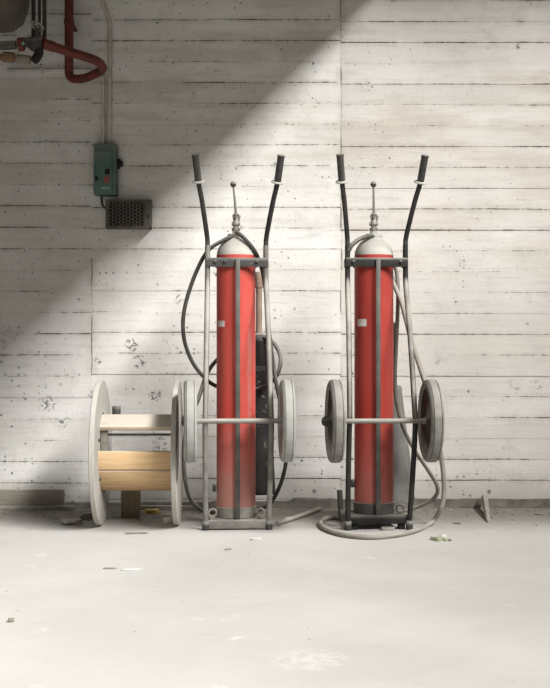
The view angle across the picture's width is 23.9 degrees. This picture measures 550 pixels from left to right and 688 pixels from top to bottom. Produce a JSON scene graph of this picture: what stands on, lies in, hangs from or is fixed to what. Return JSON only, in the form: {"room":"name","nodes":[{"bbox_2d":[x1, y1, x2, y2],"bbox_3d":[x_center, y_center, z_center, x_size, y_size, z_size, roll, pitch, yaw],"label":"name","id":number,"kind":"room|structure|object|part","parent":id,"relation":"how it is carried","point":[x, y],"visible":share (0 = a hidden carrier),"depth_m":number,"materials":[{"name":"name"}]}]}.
{"room":"industrial building interior","nodes":[
{"label":"industrial building interior","id":0,"kind":"room"},
{"bbox_2d":[0,0,549,502],"bbox_3d":[1.550,-0.880,7.543,12.100,3.620,0.254,0,0,0],"label":"wall","id":1,"kind":"structure","parent":0,"point":[238,85],"depth_m":7.42,"materials":[{"name":"concrete"}]},
{"bbox_2d":[8,67,105,143],"bbox_3d":[-1.242,-1.357,7.405,0.556,0.442,0.030,0,0,0],"label":"conduit","id":2,"kind":"object","parent":1,"relation":"attached to","point":[41,69],"visible":0.8,"depth_m":7.39,"materials":[{"name":"grey metal"}]},
{"bbox_2d":[42,0,106,82],"bbox_3d":[-1.069,-1.817,7.067,0.314,0.749,0.710,0,0,0],"label":"pipe","id":3,"kind":"object","parent":1,"relation":"attached to","point":[67,49],"visible":1,"depth_m":7.14,"materials":[{"name":"red metal"}]},
{"bbox_2d":[17,20,43,63],"bbox_3d":[-1.257,-1.553,6.702,0.148,0.202,0.138,0,0,0],"label":"valve","id":4,"kind":"object","parent":3,"relation":"attached to","point":[34,43],"visible":1,"depth_m":6.70,"materials":[{"name":"black metal"}]},
{"bbox_2d":[0,40,16,49],"bbox_3d":[-1.460,-1.544,6.730,0.240,0.056,0.047,0,0,0],"label":"pipe","id":5,"kind":"object","parent":4,"relation":"attached to","point":[4,45],"visible":1,"depth_m":6.71,"materials":[{"name":"grey metal"}]},
{"bbox_2d":[0,51,30,64],"bbox_3d":[-1.428,-1.487,6.760,0.317,0.069,0.053,0,0,0],"label":"pipe","id":6,"kind":"object","parent":4,"relation":"attached to","point":[10,57],"visible":1,"depth_m":6.74,"materials":[{"name":"beige metal"}]},
{"bbox_3d":[-1.228,-1.598,6.700,0.023,0.076,0.061,0,0,-14],"label":"valve stem","id":7,"kind":"part","parent":4,"relation":"part of","materials":[{"name":"black metal"}]},
{"bbox_2d":[101,0,111,143],"bbox_3d":[-0.965,-1.618,7.404,0.073,0.966,0.031,0,0,0],"label":"conduit","id":8,"kind":"object","parent":1,"relation":"attached to","point":[109,45],"visible":1,"depth_m":7.39,"materials":[{"name":"grey metal"}]},
{"bbox_2d":[94,144,122,195],"bbox_3d":[-0.944,-0.987,7.369,0.161,0.291,0.102,0,0,0],"label":"switch box","id":9,"kind":"object","parent":1,"relation":"attached to","point":[107,163],"visible":1,"depth_m":7.33,"materials":[{"name":"green metal"}]},
{"bbox_2d":[100,195,104,208],"bbox_3d":[-0.971,-0.804,7.360,0.037,0.084,0.014,0,0,0],"label":"cable","id":10,"kind":"object","parent":9,"relation":"attached to","point":[101,196],"visible":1,"depth_m":7.36,"materials":[{"name":"black rubber"}]},
{"bbox_3d":[-0.969,-0.969,7.331,0.102,0.241,0.012,0,0,0],"label":"box lid","id":11,"kind":"part","parent":9,"relation":"part of","materials":[{"name":"green metal"}]},
{"bbox_3d":[-0.882,-1.022,7.375,0.038,0.055,0.034,0,0,0],"label":"lever","id":12,"kind":"part","parent":9,"relation":"part of","materials":[{"name":"black plastic"}]},
{"bbox_2d":[105,199,151,228],"bbox_3d":[-0.829,-0.734,7.372,0.254,0.161,0.097,0,0,0],"label":"air vent","id":13,"kind":"object","parent":1,"relation":"in","point":[119,213],"visible":1,"depth_m":7.33,"materials":[{"name":"grey metal"}]},
{"bbox_2d":[110,202,142,225],"bbox_3d":[-0.829,-0.734,7.370,0.240,0.147,0.010,0,0,0],"label":"grille","id":14,"kind":"object","parent":13,"relation":"attached to","point":[131,203],"depth_m":7.37,"materials":[{"name":"grey metal"}]},
{"bbox_2d":[64,498,549,508],"bbox_3d":[1.550,0.904,7.381,12.080,0.057,0.086,0,0,0],"label":"trim","id":15,"kind":"structure","parent":1,"relation":"attached to","point":[295,503],"depth_m":7.38,"materials":[{"name":"grey concrete"}]},
{"bbox_2d":[0,508,549,687],"bbox_3d":[1.550,1.030,-8.430,12.100,0.200,32.200,0,0,0],"label":"floor","id":16,"kind":"structure","parent":0,"point":[300,605],"depth_m":4.66,"materials":[{"name":"concrete"}]},
{"bbox_2d":[0,505,74,509],"bbox_3d":[-1.580,0.919,7.305,0.900,0.022,0.070,0,0,-1],"label":"batten","id":17,"kind":"object","parent":16,"relation":"on","point":[2,507],"visible":1,"depth_m":7.27,"materials":[{"name":"grey wood"}]},
{"bbox_2d":[0,489,64,504],"bbox_3d":[-1.600,0.863,7.342,0.820,0.088,0.031,0,0,0],"label":"plank","id":18,"kind":"object","parent":17,"relation":"on","point":[7,496],"visible":1,"depth_m":7.33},
{"bbox_2d":[61,519,80,524],"bbox_3d":[-1.050,0.918,6.714,0.102,0.024,0.084,0,0,0],"label":"wood offcut","id":19,"kind":"object","parent":16,"relation":"on","point":[64,521],"visible":1,"depth_m":6.68,"materials":[{"name":"wood"}]},
{"bbox_2d":[80,512,92,519],"bbox_3d":[-0.992,0.913,6.908,0.030,0.033,0.108,0,0,40],"label":"wood offcut","id":20,"kind":"object","parent":16,"relation":"on","point":[88,515],"visible":0.77,"depth_m":6.88,"materials":[{"name":"wood"}]},
{"bbox_2d":[121,491,140,517],"bbox_3d":[-0.775,0.852,6.995,0.103,0.156,0.080,0,0,-4],"label":"wood block","id":21,"kind":"object","parent":16,"relation":"on","point":[130,500],"visible":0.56,"depth_m":6.96,"materials":[{"name":"brown wood"}]},
{"bbox_2d":[88,380,182,524],"bbox_3d":[-0.698,0.557,6.690,0.425,0.746,0.746,0,0,0],"label":"drum","id":22,"kind":"object","parent":16,"relation":"on","point":[109,470],"depth_m":6.54,"materials":[{"name":"brown wood"}]},
{"bbox_3d":[-0.819,0.342,6.715,0.045,0.045,0.045,0,0,0],"label":"plastic cap","id":23,"kind":"part","parent":22,"relation":"part of","materials":[{"name":"grey plastic"}]},
{"bbox_3d":[-0.699,0.459,6.590,0.380,0.012,0.011,0,0,-1],"label":"tie rod","id":24,"kind":"part","parent":22,"relation":"part of","materials":[{"name":"grey metal"}]},
{"bbox_2d":[125,532,148,533],"bbox_3d":[-0.680,0.926,6.363,0.130,0.009,0.011,0,0,-7],"label":"wood sliver","id":25,"kind":"object","parent":16,"relation":"on","point":[126,532],"visible":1,"depth_m":6.36,"materials":[{"name":"beige wood"}]},
{"bbox_2d":[145,509,158,513],"bbox_3d":[-0.675,0.919,7.140,0.075,0.022,0.050,0,0,-8],"label":"packet","id":26,"kind":"object","parent":16,"relation":"on","point":[147,511],"visible":1,"depth_m":7.12,"materials":[{"name":"yellow plastic"}]},
{"bbox_2d":[163,517,172,522],"bbox_3d":[-0.556,0.915,6.754,0.048,0.029,0.039,0,0,-24],"label":"lump","id":27,"kind":"object","parent":16,"relation":"on","point":[165,519],"visible":1,"depth_m":6.74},
{"bbox_2d":[141,505,196,509],"bbox_3d":[-0.620,0.918,7.290,0.360,0.024,0.030,0,0,3],"label":"wood strip","id":28,"kind":"object","parent":16,"relation":"on","point":[143,507],"visible":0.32,"depth_m":7.28,"materials":[{"name":"grey wood"}]},
{"bbox_2d":[181,154,295,530],"bbox_3d":[-0.195,-0.002,6.581,0.563,1.864,0.838,0,0,-4],"label":"fire extinguisher","id":29,"kind":"object","parent":16,"relation":"on","point":[245,360],"visible":1,"depth_m":6.58,"materials":[{"name":"red metal"}]},
{"bbox_3d":[-0.274,-0.103,6.604,0.004,0.030,0.049,0,0,-42],"label":"name plate","id":30,"kind":"part","parent":29,"relation":"part of","materials":[{"name":"white paper"}]},
{"bbox_3d":[-0.205,-0.736,6.665,0.028,0.144,0.015,0,0,-43],"label":"lever","id":31,"kind":"part","parent":29,"relation":"part of","materials":[{"name":"silver metal"}]},
{"bbox_3d":[-0.188,0.901,6.502,0.290,0.044,0.012,0,0,-4],"label":"foot rail","id":32,"kind":"part","parent":29,"relation":"part of","materials":[{"name":"grey metal"}]},
{"bbox_3d":[-0.198,0.907,6.640,0.270,0.046,0.270,0,0,-4],"label":"foot plate","id":33,"kind":"part","parent":29,"relation":"part of","materials":[{"name":"grey metal"}]},
{"bbox_2d":[251,537,261,539],"bbox_3d":[-0.089,0.923,6.169,0.055,0.013,0.031,0,0,-11],"label":"lump","id":34,"kind":"object","parent":16,"relation":"on","point":[252,538],"visible":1,"depth_m":6.16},
{"bbox_2d":[0,508,549,525],"bbox_3d":[-0.004,0.927,7.009,3.507,0.008,0.723,0,0,0],"label":"debris","id":35,"kind":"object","parent":16,"relation":"on","point":[415,510],"depth_m":7.17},
{"bbox_2d":[275,507,321,525],"bbox_3d":[0.133,0.917,6.940,0.031,0.025,0.644,0,0,22],"label":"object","id":36,"kind":"object","parent":16,"relation":"on","point":[309,512],"visible":1,"depth_m":6.88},
{"bbox_2d":[318,154,446,539],"bbox_3d":[0.545,0.001,6.582,0.668,1.870,0.837,0,0,-4],"label":"fire extinguisher","id":37,"kind":"object","parent":16,"relation":"on","point":[384,472],"visible":1,"depth_m":6.57,"materials":[{"name":"red metal"}]},
{"bbox_3d":[0.441,-0.108,6.596,0.056,0.036,0.005,0,0,42],"label":"name plate","id":38,"kind":"part","parent":37,"relation":"part of","materials":[{"name":"white paper"}]},
{"bbox_3d":[0.507,-0.736,6.667,0.016,0.144,0.020,0,0,-4],"label":"lever","id":39,"kind":"part","parent":37,"relation":"part of","materials":[{"name":"silver metal"}]},
{"bbox_3d":[0.509,0.896,6.640,0.270,0.068,0.270,0,0,-4],"label":"foot plate","id":40,"kind":"part","parent":37,"relation":"part of","materials":[{"name":"grey metal"}]},
{"bbox_3d":[0.519,0.878,6.502,0.290,0.044,0.012,0,0,-4],"label":"foot rail","id":41,"kind":"part","parent":37,"relation":"part of","materials":[{"name":"grey metal"}]},
{"bbox_2d":[380,526,394,530],"bbox_3d":[0.564,0.922,6.499,0.076,0.016,0.042,0,0,-9],"label":"lump","id":42,"kind":"object","parent":16,"relation":"on","point":[387,528],"visible":1,"depth_m":6.48,"materials":[{"name":"grey concrete"}]},
{"bbox_2d":[481,495,489,522],"bbox_3d":[1.147,0.893,7.052,0.038,0.085,0.594,0,0,7],"label":"stake","id":43,"kind":"object","parent":16,"relation":"on","point":[484,498],"visible":1,"depth_m":7.06,"materials":[{"name":"beige wood"}]},
{"bbox_3d":[-1.875,-2.310,4.820,5.250,0.240,5.200,0,0,0],"label":"ceiling","id":44,"kind":"structure","parent":0,"visible":0},
{"bbox_2d":[0,0,29,32],"bbox_3d":[-1.686,-1.974,6.950,0.730,0.710,0.448,0,0,0],"label":"tank","id":45,"kind":"object","parent":44,"relation":"hanging from","point":[13,13],"visible":1,"depth_m":6.86,"materials":[{"name":"metal"}]},
{"bbox_2d":[31,0,35,35],"bbox_3d":[-1.282,-1.910,6.900,0.021,0.562,0.022,0,0,0],"label":"riser pipe","id":46,"kind":"object","parent":44,"relation":"hanging from","point":[33,2],"visible":0.8,"depth_m":6.89,"materials":[{"name":"black metal"}]},
{"bbox_2d":[38,0,40,35],"bbox_3d":[-1.243,-1.905,6.860,0.016,0.571,0.016,0,0,0],"label":"riser pipe","id":47,"kind":"object","parent":44,"relation":"hanging from","point":[39,1],"visible":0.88,"depth_m":6.85,"materials":[{"name":"black metal"}]},
{"bbox_2d":[42,0,46,36],"bbox_3d":[-1.209,-1.901,6.820,0.021,0.580,0.022,0,0,0],"label":"riser pipe","id":48,"kind":"object","parent":44,"relation":"hanging from","point":[44,2],"visible":0.94,"depth_m":6.81,"materials":[{"name":"black metal"}]}
]}

